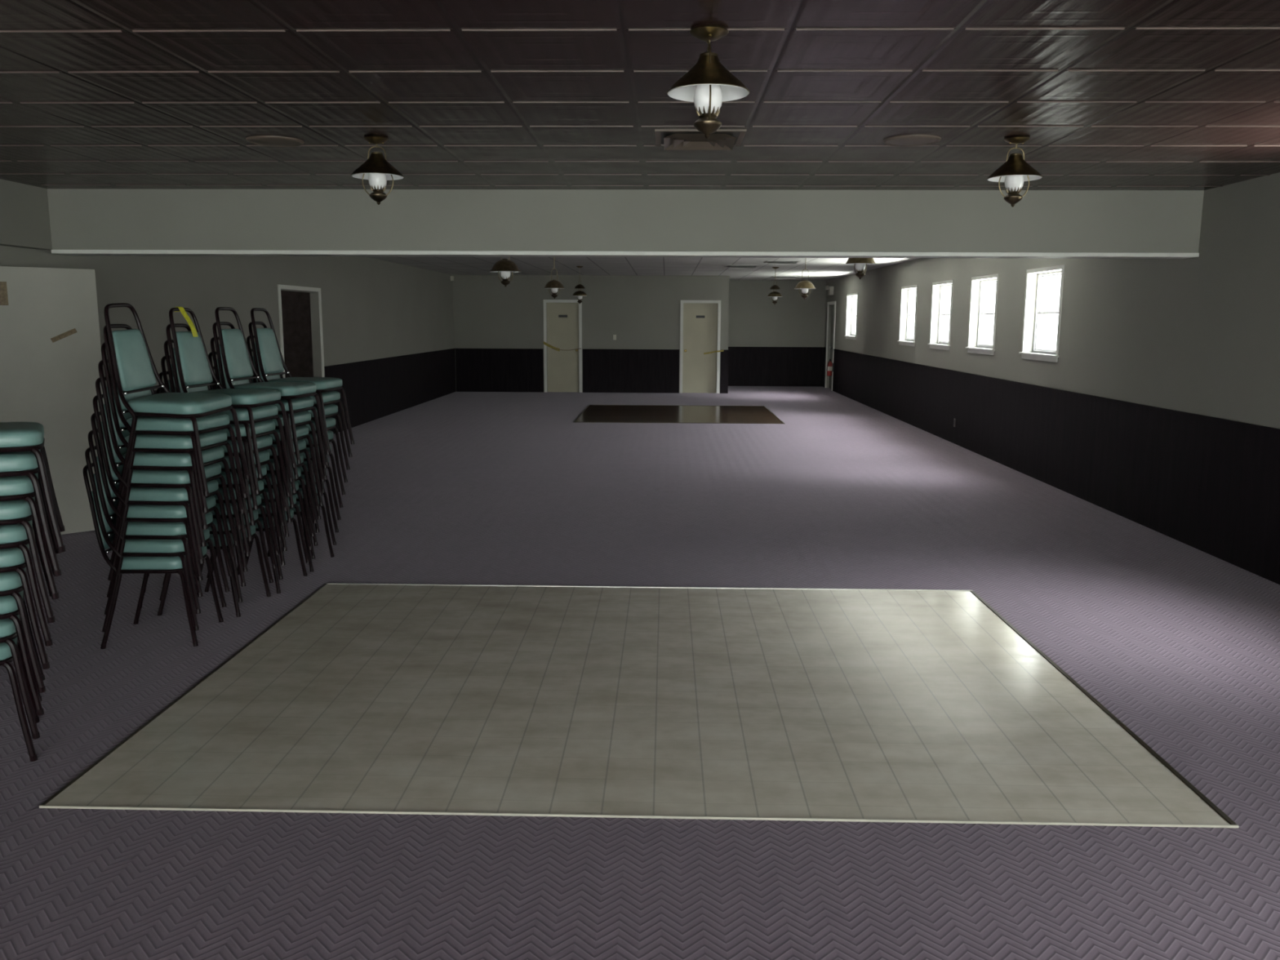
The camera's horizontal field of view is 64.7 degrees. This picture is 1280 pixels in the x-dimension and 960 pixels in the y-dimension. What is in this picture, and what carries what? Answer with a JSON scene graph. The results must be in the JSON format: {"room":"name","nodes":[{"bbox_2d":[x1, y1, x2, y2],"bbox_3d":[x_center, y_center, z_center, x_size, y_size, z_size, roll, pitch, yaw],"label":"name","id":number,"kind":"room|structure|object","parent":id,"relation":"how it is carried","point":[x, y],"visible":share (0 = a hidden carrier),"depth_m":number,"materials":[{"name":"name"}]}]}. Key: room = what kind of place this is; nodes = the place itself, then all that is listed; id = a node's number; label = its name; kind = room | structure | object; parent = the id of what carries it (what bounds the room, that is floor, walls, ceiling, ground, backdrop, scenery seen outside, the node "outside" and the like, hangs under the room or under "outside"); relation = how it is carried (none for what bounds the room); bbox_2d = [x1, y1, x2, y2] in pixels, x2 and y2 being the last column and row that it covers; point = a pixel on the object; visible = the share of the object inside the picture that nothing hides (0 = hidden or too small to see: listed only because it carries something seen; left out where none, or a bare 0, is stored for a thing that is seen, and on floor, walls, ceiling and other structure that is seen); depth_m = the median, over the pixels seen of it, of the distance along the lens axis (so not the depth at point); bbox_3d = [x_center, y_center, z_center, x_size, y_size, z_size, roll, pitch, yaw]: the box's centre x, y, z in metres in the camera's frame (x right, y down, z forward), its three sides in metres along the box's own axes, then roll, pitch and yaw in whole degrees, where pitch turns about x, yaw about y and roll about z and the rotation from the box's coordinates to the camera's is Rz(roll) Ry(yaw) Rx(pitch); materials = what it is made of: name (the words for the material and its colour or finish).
{"room":"event hall","nodes":[
{"label":"event hall","id":0,"kind":"room"},
{"bbox_2d":[0,178,52,249],"bbox_3d":[-4.731,-1.099,2.108,0.100,0.455,11.465,0,9,1],"label":"wall","id":1,"kind":"structure","parent":0,"point":[24,218],"depth_m":7.46,"materials":[{"name":"paint"}]},
{"bbox_2d":[0,245,454,390],"bbox_3d":[-4.691,-1.213,9.754,0.200,2.640,27.000,0,9,1],"label":"wall","id":2,"kind":"structure","parent":0,"point":[372,308],"depth_m":12.42,"materials":[{"name":"paint"}]},
{"bbox_2d":[0,266,104,537],"bbox_3d":[-4.507,-0.574,7.636,0.856,2.023,0.051,-8,12,-43],"label":"open door","id":3,"kind":"structure","parent":2,"relation":"in","point":[46,383],"depth_m":7.66,"materials":[{"name":"paint"}]},
{"bbox_2d":[0,281,8,305],"bbox_3d":[-4.670,-1.353,7.328,0.150,0.170,0.002,-8,12,-43],"label":"paper notice","id":4,"kind":"object","parent":3,"relation":"attached to","point":[3,289],"visible":1,"depth_m":7.36,"materials":[{"name":"beige paper"}]},
{"bbox_2d":[50,328,77,342],"bbox_3d":[-4.365,-1.096,7.663,0.187,0.108,0.002,-8,12,-43],"label":"tape strip","id":5,"kind":"object","parent":3,"relation":"attached to","point":[72,331],"visible":1,"depth_m":7.66,"materials":[{"name":"beige paper"}]},
{"bbox_2d":[277,284,324,377],"bbox_3d":[-4.544,-1.528,13.509,0.135,2.080,1.540,0,9,1],"label":"door frame","id":6,"kind":"structure","parent":2,"relation":"in","point":[315,293],"depth_m":14.10,"materials":[{"name":"white paint"}]},
{"bbox_2d":[324,348,456,434],"bbox_3d":[-4.352,-1.820,18.796,0.024,0.990,8.940,0,9,1],"label":"wainscot","id":7,"kind":"structure","parent":2,"relation":"attached to","point":[375,388],"depth_m":17.81,"materials":[{"name":"black paint"}]},
{"bbox_2d":[280,290,313,377],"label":"door","id":8,"kind":"structure","parent":0,"point":[295,305],"depth_m":17.48,"materials":[{"name":"brown wood"}]},
{"bbox_2d":[452,275,728,393],"bbox_3d":[-1.219,-3.328,23.103,6.450,2.640,0.200,0,9,1],"label":"wall","id":9,"kind":"structure","parent":0,"point":[643,312],"depth_m":22.92,"materials":[{"name":"paint"}]},
{"bbox_2d":[455,348,543,392],"bbox_3d":[-3.217,-2.513,23.172,2.014,0.990,0.024,0,9,1],"label":"wainscot","id":10,"kind":"structure","parent":9,"relation":"attached to","point":[477,370],"depth_m":23.17,"materials":[{"name":"black wood"}]},
{"bbox_2d":[543,299,582,392],"bbox_3d":[-1.756,-3.055,23.105,0.870,2.095,0.130,0,9,1],"label":"door","id":11,"kind":"structure","parent":9,"relation":"in","point":[562,330],"depth_m":23.11,"materials":[{"name":"white paint"}]},
{"bbox_2d":[582,349,679,393],"bbox_3d":[-0.208,-2.487,23.097,2.205,0.990,0.024,0,9,1],"label":"wainscot","id":12,"kind":"structure","parent":9,"relation":"attached to","point":[604,371],"depth_m":23.09,"materials":[{"name":"black wood"}]},
{"bbox_2d":[679,300,720,393],"bbox_3d":[1.367,-3.029,23.028,0.910,2.095,0.130,0,9,1],"label":"door","id":13,"kind":"structure","parent":9,"relation":"in","point":[700,320],"depth_m":23.03,"materials":[{"name":"white paint"}]},
{"bbox_2d":[720,349,728,393],"bbox_3d":[1.916,-2.470,23.045,0.165,0.990,0.024,0,9,1],"label":"wainscot","id":14,"kind":"structure","parent":9,"relation":"attached to","point":[724,355],"depth_m":23.04,"materials":[{"name":"black wood"}]},
{"bbox_2d":[44,188,1204,253],"bbox_3d":[-0.317,-1.983,7.765,9.030,0.455,0.200,0,9,1],"label":"wall header","id":15,"kind":"structure","parent":0,"point":[1135,221],"depth_m":7.66,"materials":[{"name":"paint"}]},
{"bbox_2d":[51,249,1199,258],"bbox_3d":[-0.171,-1.741,7.800,8.726,0.031,0.244,0,9,1],"label":"trim","id":16,"kind":"structure","parent":15,"relation":"attached to","point":[67,252],"depth_m":7.71,"materials":[{"name":"white paint"}]},
{"bbox_2d":[0,386,1279,959],"bbox_3d":[-0.148,-0.037,11.242,9.430,0.129,30.000,0,9,1],"label":"floor","id":17,"kind":"structure","parent":0,"point":[1178,641],"depth_m":4.28,"materials":[{"name":"carpet"}]},
{"bbox_2d":[0,637,39,761],"bbox_3d":[-2.651,0.606,3.852,0.550,0.932,0.449,-5,10,-29],"label":"chair","id":18,"kind":"object","parent":17,"relation":"on","point":[5,651],"visible":0.53,"depth_m":3.83,"materials":[{"name":"teal plastic"}]},
{"bbox_2d":[0,614,42,739],"bbox_3d":[-2.636,0.517,3.844,0.550,0.932,0.449,-5,10,-29],"label":"chair","id":19,"kind":"object","parent":18,"relation":"on","point":[7,629],"visible":0.48,"depth_m":3.81,"materials":[{"name":"teal plastic"}]},
{"bbox_2d":[0,587,44,715],"bbox_3d":[-2.620,0.427,3.842,0.550,0.932,0.449,-5,10,-29],"label":"chair","id":20,"kind":"object","parent":19,"relation":"on","point":[8,606],"visible":0.6,"depth_m":3.81,"materials":[{"name":"teal plastic"}]},
{"bbox_2d":[0,564,48,693],"bbox_3d":[-2.605,0.339,3.832,0.550,0.932,0.449,-5,10,-29],"label":"chair","id":21,"kind":"object","parent":20,"relation":"on","point":[10,580],"visible":0.57,"depth_m":3.79,"materials":[{"name":"black metal"}]},
{"bbox_2d":[0,543,50,669],"bbox_3d":[-2.590,0.249,3.829,0.550,0.932,0.449,-5,10,-29],"label":"chair","id":22,"kind":"object","parent":21,"relation":"on","point":[11,559],"visible":0.51,"depth_m":3.79,"materials":[{"name":"teal leather"}]},
{"bbox_2d":[0,517,53,646],"bbox_3d":[-2.575,0.160,3.822,0.550,0.932,0.449,-5,10,-29],"label":"chair","id":23,"kind":"object","parent":22,"relation":"on","point":[14,535],"visible":0.63,"depth_m":3.78,"materials":[{"name":"teal plastic"}]},
{"bbox_2d":[0,496,55,623],"bbox_3d":[-2.560,0.071,3.814,0.550,0.932,0.449,-5,10,-29],"label":"chair","id":24,"kind":"object","parent":23,"relation":"on","point":[11,512],"visible":0.66,"depth_m":3.77,"materials":[{"name":"teal leather"}]},
{"bbox_2d":[0,473,59,599],"bbox_3d":[-2.544,-0.018,3.812,0.550,0.932,0.449,-5,10,-29],"label":"chair","id":25,"kind":"object","parent":24,"relation":"on","point":[19,487],"visible":0.66,"depth_m":3.76,"materials":[{"name":"teal leather"}]},
{"bbox_2d":[0,449,61,576],"bbox_3d":[-2.529,-0.107,3.803,0.550,0.932,0.449,-5,10,-29],"label":"chair","id":26,"kind":"object","parent":25,"relation":"on","point":[24,463],"visible":0.7,"depth_m":3.76,"materials":[{"name":"teal leather"}]},
{"bbox_2d":[0,422,65,552],"bbox_3d":[-2.514,-0.197,3.800,0.550,0.932,0.449,-5,10,-29],"label":"chair","id":27,"kind":"object","parent":26,"relation":"on","point":[15,437],"visible":1,"depth_m":3.77,"materials":[{"name":"teal leather"}]},
{"bbox_2d":[82,462,223,648],"bbox_3d":[-2.574,0.370,5.333,0.550,0.932,0.449,-1,9,-6],"label":"chair","id":28,"kind":"object","parent":17,"relation":"on","point":[131,565],"visible":0.58,"depth_m":5.16,"materials":[{"name":"black metal"}]},
{"bbox_2d":[84,445,226,632],"bbox_3d":[-2.554,0.282,5.318,0.550,0.932,0.449,0,9,-4],"label":"chair","id":29,"kind":"object","parent":28,"relation":"on","point":[132,548],"visible":0.59,"depth_m":5.14,"materials":[{"name":"black metal"}]},
{"bbox_2d":[88,428,229,614],"bbox_3d":[-2.535,0.194,5.308,0.550,0.932,0.449,0,9,-3],"label":"chair","id":30,"kind":"object","parent":29,"relation":"on","point":[135,530],"visible":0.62,"depth_m":5.13,"materials":[{"name":"black metal"}]},
{"bbox_2d":[90,411,232,597],"bbox_3d":[-2.516,0.105,5.298,0.550,0.932,0.449,0,9,-2],"label":"chair","id":31,"kind":"object","parent":30,"relation":"on","point":[136,513],"visible":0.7,"depth_m":5.12,"materials":[{"name":"teal leather"}]},
{"bbox_2d":[93,394,235,580],"bbox_3d":[-2.496,0.018,5.280,0.550,0.932,0.449,0,9,0],"label":"chair","id":32,"kind":"object","parent":31,"relation":"on","point":[138,495],"visible":0.55,"depth_m":5.10,"materials":[{"name":"teal leather"}]},
{"bbox_2d":[95,376,238,564],"bbox_3d":[-2.477,-0.070,5.268,0.550,0.932,0.449,0,9,1],"label":"chair","id":33,"kind":"object","parent":32,"relation":"on","point":[140,477],"visible":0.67,"depth_m":5.09,"materials":[{"name":"teal leather"}]},
{"bbox_2d":[97,359,241,546],"bbox_3d":[-2.457,-0.158,5.257,0.550,0.932,0.449,1,9,2],"label":"chair","id":34,"kind":"object","parent":33,"relation":"on","point":[142,460],"visible":0.59,"depth_m":5.08,"materials":[{"name":"teal leather"}]},
{"bbox_2d":[101,342,244,529],"bbox_3d":[-2.438,-0.246,5.245,0.550,0.932,0.449,1,9,3],"label":"chair","id":35,"kind":"object","parent":34,"relation":"on","point":[144,442],"visible":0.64,"depth_m":5.07,"materials":[{"name":"black metal"}]},
{"bbox_2d":[102,324,247,512],"bbox_3d":[-2.419,-0.334,5.227,0.549,0.932,0.449,1,9,5],"label":"chair","id":36,"kind":"object","parent":35,"relation":"on","point":[217,421],"visible":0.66,"depth_m":5.06,"materials":[{"name":"black metal"}]},
{"bbox_2d":[103,302,250,496],"bbox_3d":[-2.390,-0.428,5.207,0.530,0.951,0.453,1,9,6],"label":"chair","id":37,"kind":"object","parent":36,"relation":"on","point":[134,366],"visible":0.96,"depth_m":5.08,"materials":[{"name":"teal leather"}]},
{"bbox_2d":[157,524,271,617],"bbox_3d":[-2.529,0.282,5.885,0.550,0.932,0.449,1,9,2],"label":"chair","id":38,"kind":"object","parent":17,"relation":"on","point":[254,535],"visible":0.22,"depth_m":5.74,"materials":[{"name":"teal metal"}]},
{"bbox_2d":[159,510,273,602],"bbox_3d":[-2.507,0.195,5.867,0.550,0.932,0.449,1,9,3],"label":"chair","id":39,"kind":"object","parent":38,"relation":"on","point":[257,521],"visible":0.16,"depth_m":5.72,"materials":[{"name":"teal metal"}]},
{"bbox_2d":[162,494,276,586],"bbox_3d":[-2.485,0.106,5.858,0.550,0.932,0.449,1,9,3],"label":"chair","id":40,"kind":"object","parent":39,"relation":"on","point":[260,506],"visible":0.19,"depth_m":5.82,"materials":[{"name":"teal metal"}]},
{"bbox_2d":[213,480,279,571],"bbox_3d":[-2.463,0.019,5.839,0.550,0.932,0.449,1,9,4],"label":"chair","id":41,"kind":"object","parent":40,"relation":"on","point":[260,483],"visible":0.16,"depth_m":5.89,"materials":[{"name":"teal metal"}]},
{"bbox_2d":[155,387,282,556],"bbox_3d":[-2.441,-0.068,5.822,0.550,0.932,0.449,1,9,4],"label":"chair","id":42,"kind":"object","parent":41,"relation":"on","point":[264,469],"visible":0.23,"depth_m":5.83,"materials":[{"name":"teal metal"}]},
{"bbox_2d":[158,370,284,541],"bbox_3d":[-2.419,-0.156,5.807,0.550,0.932,0.449,1,9,5],"label":"chair","id":43,"kind":"object","parent":42,"relation":"on","point":[264,455],"visible":0.23,"depth_m":5.83,"materials":[{"name":"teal metal"}]},
{"bbox_2d":[160,355,288,525],"bbox_3d":[-2.397,-0.244,5.793,0.549,0.932,0.449,1,9,5],"label":"chair","id":44,"kind":"object","parent":43,"relation":"on","point":[264,442],"visible":0.34,"depth_m":5.71,"materials":[{"name":"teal metal"}]},
{"bbox_2d":[164,339,290,509],"bbox_3d":[-2.376,-0.332,5.781,0.549,0.932,0.449,1,9,5],"label":"chair","id":45,"kind":"object","parent":44,"relation":"on","point":[267,427],"visible":0.33,"depth_m":5.62,"materials":[{"name":"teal metal"}]},
{"bbox_2d":[165,323,293,493],"bbox_3d":[-2.354,-0.418,5.760,0.550,0.932,0.449,1,9,6],"label":"chair","id":46,"kind":"object","parent":45,"relation":"on","point":[264,413],"visible":0.5,"depth_m":5.62,"materials":[{"name":"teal metal"}]},
{"bbox_2d":[168,307,296,478],"bbox_3d":[-2.332,-0.506,5.747,0.550,0.932,0.449,1,9,6],"label":"chair","id":47,"kind":"object","parent":46,"relation":"on","point":[194,366],"visible":0.75,"depth_m":5.67,"materials":[{"name":"teal leather"}]},
{"bbox_2d":[174,306,198,337],"bbox_3d":[-2.567,-0.894,5.721,0.119,0.168,0.050,-5,10,-29],"label":"tag","id":48,"kind":"object","parent":47,"relation":"hanging from","point":[182,310],"visible":1,"depth_m":5.72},
{"bbox_2d":[204,508,306,593],"bbox_3d":[-2.471,0.203,6.378,0.550,0.932,0.449,1,9,3],"label":"chair","id":49,"kind":"object","parent":17,"relation":"on","point":[294,521],"visible":0.15,"depth_m":6.25,"materials":[{"name":"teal metal"}]},
{"bbox_2d":[206,495,309,579],"bbox_3d":[-2.450,0.115,6.362,0.549,0.932,0.449,1,9,4],"label":"chair","id":50,"kind":"object","parent":49,"relation":"on","point":[297,509],"visible":0.18,"depth_m":6.46,"materials":[{"name":"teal metal"}]},
{"bbox_2d":[209,481,312,565],"bbox_3d":[-2.429,0.026,6.348,0.550,0.932,0.449,1,9,4],"label":"chair","id":51,"kind":"object","parent":50,"relation":"on","point":[298,492],"visible":0.12,"depth_m":6.46,"materials":[{"name":"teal metal"}]},
{"bbox_2d":[261,467,315,551],"bbox_3d":[-2.408,-0.062,6.329,0.550,0.932,0.449,1,9,5],"label":"chair","id":52,"kind":"object","parent":51,"relation":"on","point":[301,480],"visible":0.13,"depth_m":6.45,"materials":[{"name":"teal metal"}]},
{"bbox_2d":[210,382,317,537],"bbox_3d":[-2.387,-0.150,6.313,0.550,0.932,0.449,1,9,5],"label":"chair","id":53,"kind":"object","parent":52,"relation":"on","point":[304,466],"visible":0.17,"depth_m":6.42,"materials":[{"name":"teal metal"}]},
{"bbox_2d":[210,365,319,522],"bbox_3d":[-2.366,-0.239,6.299,0.550,0.932,0.449,1,9,5],"label":"chair","id":54,"kind":"object","parent":53,"relation":"on","point":[301,443],"visible":0.24,"depth_m":6.37,"materials":[{"name":"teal metal"}]},
{"bbox_2d":[208,351,322,507],"bbox_3d":[-2.346,-0.328,6.286,0.549,0.932,0.449,1,9,5],"label":"chair","id":55,"kind":"object","parent":54,"relation":"on","point":[302,432],"visible":0.16,"depth_m":6.30,"materials":[{"name":"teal metal"}]},
{"bbox_2d":[210,336,324,493],"bbox_3d":[-2.325,-0.416,6.269,0.550,0.932,0.449,1,9,6],"label":"chair","id":56,"kind":"object","parent":55,"relation":"on","point":[302,418],"visible":0.3,"depth_m":6.20,"materials":[{"name":"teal metal"}]},
{"bbox_2d":[212,321,327,478],"bbox_3d":[-2.304,-0.505,6.252,0.549,0.932,0.449,1,9,6],"label":"chair","id":57,"kind":"object","parent":56,"relation":"on","point":[306,403],"visible":0.38,"depth_m":6.14,"materials":[{"name":"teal metal"}]},
{"bbox_2d":[214,306,329,463],"bbox_3d":[-2.283,-0.594,6.237,0.550,0.932,0.449,1,9,6],"label":"chair","id":58,"kind":"object","parent":57,"relation":"on","point":[237,362],"visible":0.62,"depth_m":6.16,"materials":[{"name":"teal leather"}]},
{"bbox_2d":[242,496,333,572],"bbox_3d":[-2.447,0.120,6.900,0.550,0.932,0.449,0,9,1],"label":"chair","id":59,"kind":"object","parent":17,"relation":"on","point":[311,568],"visible":0.12,"depth_m":6.76,"materials":[{"name":"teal metal"}]},
{"bbox_2d":[244,483,336,559],"bbox_3d":[-2.428,0.032,6.884,0.550,0.932,0.449,1,9,2],"label":"chair","id":60,"kind":"object","parent":59,"relation":"on","point":[313,555],"visible":0.09,"depth_m":7.08,"materials":[{"name":"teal metal"}]},
{"bbox_2d":[247,470,338,546],"bbox_3d":[-2.408,-0.058,6.873,0.550,0.932,0.449,1,9,2],"label":"chair","id":61,"kind":"object","parent":60,"relation":"on","point":[315,542],"visible":0.11,"depth_m":7.07,"materials":[{"name":"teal metal"}]},
{"bbox_2d":[297,457,341,533],"bbox_3d":[-2.389,-0.146,6.857,0.550,0.932,0.449,1,9,2],"label":"chair","id":62,"kind":"object","parent":61,"relation":"on","point":[317,528],"visible":0.13,"depth_m":7.05,"materials":[{"name":"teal metal"}]},
{"bbox_2d":[299,444,342,519],"bbox_3d":[-2.370,-0.234,6.839,0.550,0.932,0.449,1,9,3],"label":"chair","id":63,"kind":"object","parent":62,"relation":"on","point":[317,511],"visible":0.15,"depth_m":7.03,"materials":[{"name":"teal metal"}]},
{"bbox_2d":[302,430,345,506],"bbox_3d":[-2.350,-0.323,6.827,0.550,0.932,0.449,1,9,3],"label":"chair","id":64,"kind":"object","parent":63,"relation":"on","point":[331,435],"visible":0.18,"depth_m":7.01,"materials":[{"name":"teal metal"}]},
{"bbox_2d":[251,348,347,493],"bbox_3d":[-2.331,-0.412,6.811,0.549,0.932,0.449,1,9,4],"label":"chair","id":65,"kind":"object","parent":64,"relation":"on","point":[331,422],"visible":0.18,"depth_m":6.91,"materials":[{"name":"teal metal"}]},
{"bbox_2d":[246,335,350,479],"bbox_3d":[-2.311,-0.501,6.798,0.550,0.932,0.449,1,9,4],"label":"chair","id":66,"kind":"object","parent":65,"relation":"on","point":[331,410],"visible":0.28,"depth_m":6.80,"materials":[{"name":"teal metal"}]},
{"bbox_2d":[248,321,352,465],"bbox_3d":[-2.292,-0.589,6.782,0.550,0.932,0.449,1,9,4],"label":"chair","id":67,"kind":"object","parent":66,"relation":"on","point":[331,397],"visible":0.38,"depth_m":6.72,"materials":[{"name":"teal metal"}]},
{"bbox_2d":[250,307,354,452],"bbox_3d":[-2.273,-0.678,6.765,0.549,0.932,0.449,1,9,5],"label":"chair","id":68,"kind":"object","parent":67,"relation":"on","point":[271,362],"visible":0.7,"depth_m":6.70,"materials":[{"name":"teal leather"}]},
{"bbox_2d":[0,0,1279,280],"bbox_3d":[-0.136,-2.773,10.805,9.430,0.150,30.000,0,9,1],"label":"ceiling","id":69,"kind":"structure","parent":0,"point":[1130,47],"depth_m":4.40,"materials":[{"name":"brown tile"}]},
{"bbox_2d":[245,135,304,146],"bbox_3d":[-2.008,-1.864,5.569,0.304,0.012,0.304,0,9,1],"label":"ceiling speaker","id":70,"kind":"object","parent":69,"relation":"attached to","point":[266,140],"visible":1,"depth_m":5.54},
{"bbox_2d":[250,137,299,146],"bbox_3d":[-2.008,-1.864,5.569,0.254,0.012,0.254,0,9,1],"label":"grille","id":71,"kind":"object","parent":70,"relation":"attached to","point":[260,141],"depth_m":5.55,"materials":[{"name":"grey metal"}]},
{"bbox_2d":[351,135,404,204],"bbox_3d":[-1.426,-1.676,5.493,0.282,0.354,0.282,0,9,-1],"label":"pendant lamp","id":72,"kind":"object","parent":69,"relation":"hanging from","point":[376,169],"visible":1,"depth_m":5.46,"materials":[{"name":"gold metal"}]},
{"bbox_2d":[488,257,521,287],"bbox_3d":[-1.335,-2.243,10.009,0.320,0.656,0.320,-7,12,-38],"label":"pendant lamp","id":73,"kind":"object","parent":69,"relation":"hanging from","point":[505,266],"visible":0.88,"depth_m":9.97,"materials":[{"name":"gold metal"}]},
{"bbox_2d":[544,257,564,298],"bbox_3d":[-1.225,-2.937,14.454,0.300,0.686,0.300,-4,10,-27],"label":"pendant lamp","id":74,"kind":"object","parent":69,"relation":"hanging from","point":[553,285],"visible":0.92,"depth_m":14.42,"materials":[{"name":"gold metal"}]},
{"bbox_2d":[573,266,586,303],"bbox_3d":[-1.125,-3.640,18.898,0.268,0.696,0.268,4,10,22],"label":"pendant lamp","id":75,"kind":"object","parent":69,"relation":"hanging from","point":[579,294],"visible":1,"depth_m":18.84,"materials":[{"name":"gold metal"}]},
{"bbox_2d":[0,26,1279,186],"bbox_3d":[-0.240,-1.423,2.833,8.619,0.004,9.208,0,9,1],"label":"trim","id":76,"kind":"structure","parent":69,"relation":"attached to","point":[1238,28],"depth_m":4.00,"materials":[{"name":"grey metal"}]},
{"bbox_2d":[654,128,746,150],"bbox_3d":[0.317,-1.817,5.415,0.470,0.036,0.470,0,9,1],"label":"ceiling vent","id":77,"kind":"object","parent":69,"relation":"in","point":[668,139],"visible":0.97,"depth_m":5.35,"materials":[{"name":"black plastic"}]},
{"bbox_2d":[666,24,750,138],"bbox_3d":[0.232,-1.339,3.427,0.282,0.354,0.282,0,9,-1],"label":"pendant lamp","id":78,"kind":"object","parent":69,"relation":"hanging from","point":[708,83],"visible":1,"depth_m":3.39,"materials":[{"name":"gold metal"}]},
{"bbox_2d":[724,265,759,268],"bbox_3d":[1.858,-3.894,18.476,0.600,0.036,0.600,0,9,1],"label":"ceiling vent","id":79,"kind":"object","parent":69,"relation":"in","point":[729,266],"visible":1,"depth_m":18.31,"materials":[{"name":"white metal"}]},
{"bbox_2d":[767,266,782,304],"bbox_3d":[2.526,-3.627,18.906,0.282,0.694,0.282,-9,13,-44],"label":"pendant lamp","id":80,"kind":"object","parent":69,"relation":"hanging from","point":[775,295],"visible":1,"depth_m":18.87,"materials":[{"name":"gold metal"}]},
{"bbox_2d":[764,260,800,264],"bbox_3d":[2.402,-3.669,17.079,0.560,0.036,0.560,0,9,1],"label":"ceiling vent","id":81,"kind":"object","parent":69,"relation":"in","point":[771,262],"visible":1,"depth_m":16.91,"materials":[{"name":"white metal"}]},
{"bbox_2d":[770,275,798,279],"bbox_3d":[3.310,-4.639,23.182,0.600,0.036,0.600,0,9,1],"label":"ceiling vent","id":82,"kind":"object","parent":69,"relation":"in","point":[774,277],"visible":0.96,"depth_m":22.98,"materials":[{"name":"white metal"}]},
{"bbox_2d":[794,257,816,299],"bbox_3d":[2.349,-2.910,14.366,0.310,0.680,0.310,-1,9,-7],"label":"pendant lamp","id":83,"kind":"object","parent":69,"relation":"hanging from","point":[804,285],"visible":0.91,"depth_m":14.33,"materials":[{"name":"gold metal"}]},
{"bbox_2d":[845,257,875,279],"bbox_3d":[2.169,-2.256,9.916,0.292,0.570,0.292,-6,11,-32],"label":"pendant lamp","id":84,"kind":"object","parent":69,"relation":"hanging from","point":[860,263],"visible":0.55,"depth_m":9.89,"materials":[{"name":"gold metal"}]},
{"bbox_2d":[883,134,941,146],"bbox_3d":[1.466,-1.830,5.454,0.304,0.012,0.304,0,9,1],"label":"ceiling speaker","id":85,"kind":"object","parent":69,"relation":"attached to","point":[907,140],"visible":1,"depth_m":5.42},
{"bbox_2d":[887,137,936,145],"bbox_3d":[1.466,-1.830,5.454,0.254,0.012,0.254,0,9,1],"label":"grille","id":86,"kind":"object","parent":85,"relation":"attached to","point":[891,140],"depth_m":5.44,"materials":[{"name":"grey metal"}]},
{"bbox_2d":[986,135,1042,207],"bbox_3d":[2.005,-1.644,5.409,0.282,0.360,0.282,0,9,-4],"label":"pendant lamp","id":87,"kind":"object","parent":69,"relation":"hanging from","point":[1015,171],"visible":1,"depth_m":5.37,"materials":[{"name":"gold metal"}]},
{"bbox_2d":[728,280,826,346],"bbox_3d":[3.261,-3.701,25.561,2.780,2.640,0.200,0,9,1],"label":"wall","id":88,"kind":"structure","parent":0,"point":[754,320],"depth_m":25.38,"materials":[{"name":"paint"}]},
{"bbox_2d":[728,346,823,386],"bbox_3d":[3.347,-2.868,25.578,2.566,0.990,0.024,0,9,1],"label":"wainscot","id":89,"kind":"structure","parent":88,"relation":"attached to","point":[747,366],"depth_m":25.57,"materials":[{"name":"black wood"}]},
{"bbox_2d":[824,172,1279,429],"bbox_3d":[4.371,-1.358,10.914,0.200,2.640,29.800,0,9,1],"label":"wall","id":90,"kind":"structure","parent":0,"point":[1201,335],"depth_m":8.61,"materials":[{"name":"paint"}]},
{"bbox_2d":[822,346,826,386],"bbox_3d":[4.627,-2.824,25.339,0.024,0.990,0.416,0,9,1],"label":"wainscot","id":91,"kind":"structure","parent":90,"relation":"attached to","point":[824,348],"depth_m":25.40,"materials":[{"name":"black wood"}]},
{"bbox_2d":[824,301,835,391],"bbox_3d":[4.656,-3.251,24.482,0.130,2.105,1.110,0,9,1],"label":"door","id":92,"kind":"structure","parent":90,"relation":"in","point":[833,303],"depth_m":24.72,"materials":[{"name":"white paint"}]},
{"bbox_2d":[826,359,833,375],"bbox_3d":[4.504,-2.668,23.968,0.167,0.395,0.133,0,9,1],"label":"fire extinguisher","id":93,"kind":"object","parent":90,"relation":"attached to","point":[829,365],"visible":1,"depth_m":23.93,"materials":[{"name":"red metal"}]},
{"bbox_2d":[844,293,857,339],"bbox_3d":[4.623,-3.515,21.741,0.205,0.974,1.290,0,9,1],"label":"window","id":94,"kind":"structure","parent":90,"relation":"in","point":[853,312],"depth_m":22.25,"materials":[{"name":"white paint"}]},
{"bbox_2d":[897,284,917,346],"bbox_3d":[4.492,-2.707,16.672,0.205,0.974,1.120,0,9,1],"label":"window","id":95,"kind":"structure","parent":90,"relation":"in","point":[909,343],"depth_m":17.10,"materials":[{"name":"white paint"}]},
{"bbox_2d":[927,280,953,350],"bbox_3d":[4.440,-2.388,14.673,0.205,0.974,1.110,0,9,1],"label":"window","id":96,"kind":"structure","parent":90,"relation":"in","point":[942,300],"depth_m":15.08,"materials":[{"name":"white paint"}]},
{"bbox_2d":[965,273,999,355],"bbox_3d":[4.390,-2.081,12.748,0.205,0.974,1.110,0,9,1],"label":"window","id":97,"kind":"structure","parent":90,"relation":"in","point":[980,350],"depth_m":13.15,"materials":[{"name":"white paint"}]},
{"bbox_2d":[1018,264,1064,362],"bbox_3d":[4.338,-1.760,10.734,0.205,0.974,1.090,0,9,1],"label":"window","id":98,"kind":"structure","parent":90,"relation":"in","point":[1041,277],"depth_m":11.11,"materials":[{"name":"white paint"}]},
{"bbox_2d":[832,349,1279,584],"bbox_3d":[4.236,-0.420,10.272,0.024,0.990,27.830,0,9,1],"label":"wainscot","id":99,"kind":"structure","parent":90,"relation":"attached to","point":[1210,485],"depth_m":8.94,"materials":[{"name":"black paint"}]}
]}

